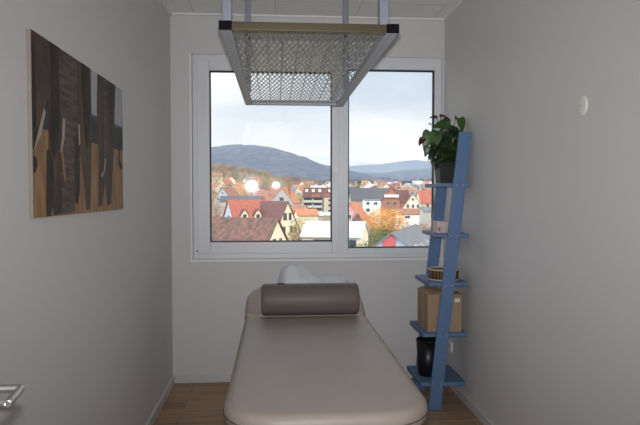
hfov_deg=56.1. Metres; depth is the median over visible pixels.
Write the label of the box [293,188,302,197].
house
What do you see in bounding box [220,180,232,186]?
house
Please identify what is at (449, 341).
wall socket
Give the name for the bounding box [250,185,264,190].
house
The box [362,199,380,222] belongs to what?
house
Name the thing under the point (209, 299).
wall
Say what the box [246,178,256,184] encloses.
house
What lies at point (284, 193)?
house
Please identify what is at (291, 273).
pillow
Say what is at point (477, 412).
baseboard
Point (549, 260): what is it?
wall
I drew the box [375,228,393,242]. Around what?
tree
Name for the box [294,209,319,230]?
house
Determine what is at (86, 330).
wall
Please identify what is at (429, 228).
tree
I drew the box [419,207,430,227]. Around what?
house
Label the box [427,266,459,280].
round basket
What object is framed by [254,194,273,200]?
house
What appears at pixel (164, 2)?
trim
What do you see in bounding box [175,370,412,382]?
baseboard
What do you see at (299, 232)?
tree
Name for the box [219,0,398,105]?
grid
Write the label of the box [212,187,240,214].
house
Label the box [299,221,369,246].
house
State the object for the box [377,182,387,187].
house
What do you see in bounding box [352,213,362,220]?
tree
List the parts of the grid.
hanger post, rail, hanger post, rail, rail, hanger post, rail, hanger post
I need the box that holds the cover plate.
[576,95,587,116]
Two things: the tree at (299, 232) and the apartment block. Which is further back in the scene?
the apartment block
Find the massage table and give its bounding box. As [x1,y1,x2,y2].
[223,283,427,424]
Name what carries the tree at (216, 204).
on the ground
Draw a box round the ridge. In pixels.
[319,168,431,181]
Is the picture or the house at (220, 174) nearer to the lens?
the picture
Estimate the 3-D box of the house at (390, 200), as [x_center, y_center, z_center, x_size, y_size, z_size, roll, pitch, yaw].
[31.684,-4.341,269.142,8.200,14.524,10.450,0,2,2]
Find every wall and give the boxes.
[0,0,172,424]
[170,15,444,375]
[443,0,639,424]
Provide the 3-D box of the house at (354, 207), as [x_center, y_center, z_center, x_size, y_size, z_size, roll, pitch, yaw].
[10.144,2.328,179.989,8.400,10.904,8.700,1,2,22]
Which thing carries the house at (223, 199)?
on the ground
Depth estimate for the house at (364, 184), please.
715.66 m
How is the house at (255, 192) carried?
on the ground
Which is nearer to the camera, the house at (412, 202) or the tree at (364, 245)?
the tree at (364, 245)
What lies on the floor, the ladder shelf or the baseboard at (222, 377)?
the ladder shelf
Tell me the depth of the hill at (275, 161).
1380.81 m
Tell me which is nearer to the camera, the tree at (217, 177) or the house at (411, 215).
the house at (411, 215)
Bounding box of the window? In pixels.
[192,54,440,258]
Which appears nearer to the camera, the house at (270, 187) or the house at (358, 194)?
the house at (358, 194)
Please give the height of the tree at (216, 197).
13.248 m
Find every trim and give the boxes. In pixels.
[161,0,172,15]
[173,13,443,20]
[189,54,441,261]
[443,0,463,20]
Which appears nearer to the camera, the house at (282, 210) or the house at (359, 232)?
the house at (359, 232)
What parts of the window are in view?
sash, handle, sash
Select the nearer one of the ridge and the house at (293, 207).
the house at (293, 207)
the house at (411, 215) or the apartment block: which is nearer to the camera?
the house at (411, 215)
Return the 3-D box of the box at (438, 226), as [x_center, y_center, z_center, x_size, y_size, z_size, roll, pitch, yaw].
[0.861,0.100,4.199,0.120,0.082,0.091,0,2,-8]
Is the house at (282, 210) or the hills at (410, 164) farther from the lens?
the hills at (410, 164)
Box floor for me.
[153,378,482,424]
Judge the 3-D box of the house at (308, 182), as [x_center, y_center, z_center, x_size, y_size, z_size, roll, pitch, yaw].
[-13.201,-29.519,684.465,12.600,12.792,9.000,1,2,15]
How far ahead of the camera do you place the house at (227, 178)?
589.62 m
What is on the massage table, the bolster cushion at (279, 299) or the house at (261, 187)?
the bolster cushion at (279, 299)
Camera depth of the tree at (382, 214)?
160.62 m
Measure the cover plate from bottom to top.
0.092 m
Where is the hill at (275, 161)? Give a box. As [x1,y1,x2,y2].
[211,144,414,180]
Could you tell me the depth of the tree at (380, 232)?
127.02 m
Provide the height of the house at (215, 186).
12.792 m
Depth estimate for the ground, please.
709.05 m
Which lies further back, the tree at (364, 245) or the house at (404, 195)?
the house at (404, 195)
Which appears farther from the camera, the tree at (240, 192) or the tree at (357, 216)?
the tree at (240, 192)
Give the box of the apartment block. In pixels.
[303,187,329,211]
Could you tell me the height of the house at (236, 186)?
14.697 m
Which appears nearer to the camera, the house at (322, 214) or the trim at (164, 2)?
the trim at (164, 2)
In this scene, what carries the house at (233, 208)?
on the ground
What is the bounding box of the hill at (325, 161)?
[307,156,378,165]
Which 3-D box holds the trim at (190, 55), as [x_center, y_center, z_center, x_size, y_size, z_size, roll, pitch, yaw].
[-0.019,-0.423,4.773,1.994,1.616,0.102,0,2,-4]
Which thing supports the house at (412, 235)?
on the ground
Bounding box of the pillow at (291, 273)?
[277,263,348,283]
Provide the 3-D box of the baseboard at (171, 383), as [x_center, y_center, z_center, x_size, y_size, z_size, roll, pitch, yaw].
[-0.969,1.386,2.288,0.016,0.060,4.854,0,2,-4]
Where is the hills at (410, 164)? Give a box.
[349,160,431,172]
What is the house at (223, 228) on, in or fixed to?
on the ground
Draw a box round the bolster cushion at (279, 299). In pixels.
[261,282,359,315]
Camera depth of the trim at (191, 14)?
4.68 m
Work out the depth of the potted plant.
4.19 m
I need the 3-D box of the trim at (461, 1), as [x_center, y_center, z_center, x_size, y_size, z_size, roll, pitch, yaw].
[1.162,-1.452,2.353,0.016,0.010,4.854,0,2,-4]
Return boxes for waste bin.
[416,336,435,376]
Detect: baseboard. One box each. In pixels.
[145,376,174,424]
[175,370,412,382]
[449,386,493,424]
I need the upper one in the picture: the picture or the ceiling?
the ceiling
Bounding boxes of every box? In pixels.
[417,285,461,331]
[433,221,448,232]
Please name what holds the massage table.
on the floor
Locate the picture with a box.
[27,29,122,217]
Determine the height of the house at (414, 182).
12.792 m
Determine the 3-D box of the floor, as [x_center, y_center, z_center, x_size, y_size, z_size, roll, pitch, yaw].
[0.187,1.554,1.135,2.552,0.200,7.334,0,2,-4]
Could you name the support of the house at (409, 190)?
on the ground
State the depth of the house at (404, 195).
276.65 m
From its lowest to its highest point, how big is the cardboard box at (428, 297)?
0.292 m
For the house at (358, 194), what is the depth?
284.32 m
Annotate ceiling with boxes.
[166,0,460,17]
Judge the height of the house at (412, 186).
11.392 m
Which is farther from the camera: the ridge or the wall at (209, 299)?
the ridge
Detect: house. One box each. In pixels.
[212,173,222,182]
[212,182,224,192]
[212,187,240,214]
[212,217,287,240]
[219,196,263,216]
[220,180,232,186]
[223,197,267,217]
[225,177,234,183]
[232,184,250,195]
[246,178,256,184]
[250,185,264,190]
[251,189,278,195]
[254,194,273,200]
[260,201,300,239]
[269,186,280,189]
[271,186,300,204]
[290,205,307,212]
[292,181,303,184]
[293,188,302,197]
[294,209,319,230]
[299,221,369,246]
[303,181,314,186]
[318,212,329,220]
[349,187,388,212]
[349,202,369,228]
[360,182,369,187]
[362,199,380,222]
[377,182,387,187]
[381,187,399,217]
[394,208,419,228]
[395,190,409,207]
[402,193,422,207]
[407,184,418,188]
[408,189,417,195]
[412,181,423,187]
[416,190,430,206]
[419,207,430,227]
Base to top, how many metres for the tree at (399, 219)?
8.131 m
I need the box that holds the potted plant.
[419,114,464,182]
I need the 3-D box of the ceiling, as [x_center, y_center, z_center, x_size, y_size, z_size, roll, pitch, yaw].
[0.176,-1.569,1.183,2.552,0.300,7.634,0,2,-4]
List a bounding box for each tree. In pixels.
[212,173,220,182]
[212,193,220,216]
[212,201,224,216]
[238,180,256,195]
[288,215,314,239]
[288,229,301,239]
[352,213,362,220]
[355,240,370,246]
[363,206,408,236]
[368,225,387,245]
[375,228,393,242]
[386,219,408,233]
[412,222,430,229]
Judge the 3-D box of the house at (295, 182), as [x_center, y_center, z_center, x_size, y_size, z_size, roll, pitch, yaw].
[-22.590,-26.372,630.256,10.600,12.792,9.000,2,3,43]
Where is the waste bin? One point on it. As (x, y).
(425, 345)
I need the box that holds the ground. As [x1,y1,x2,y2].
[212,169,430,245]
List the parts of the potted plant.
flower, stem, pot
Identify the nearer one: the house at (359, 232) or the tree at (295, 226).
the house at (359, 232)
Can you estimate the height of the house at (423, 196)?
13.113 m
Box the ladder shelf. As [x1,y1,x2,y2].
[407,132,471,409]
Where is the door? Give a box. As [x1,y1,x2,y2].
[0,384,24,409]
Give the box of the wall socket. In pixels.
[448,340,451,351]
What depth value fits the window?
4.74 m

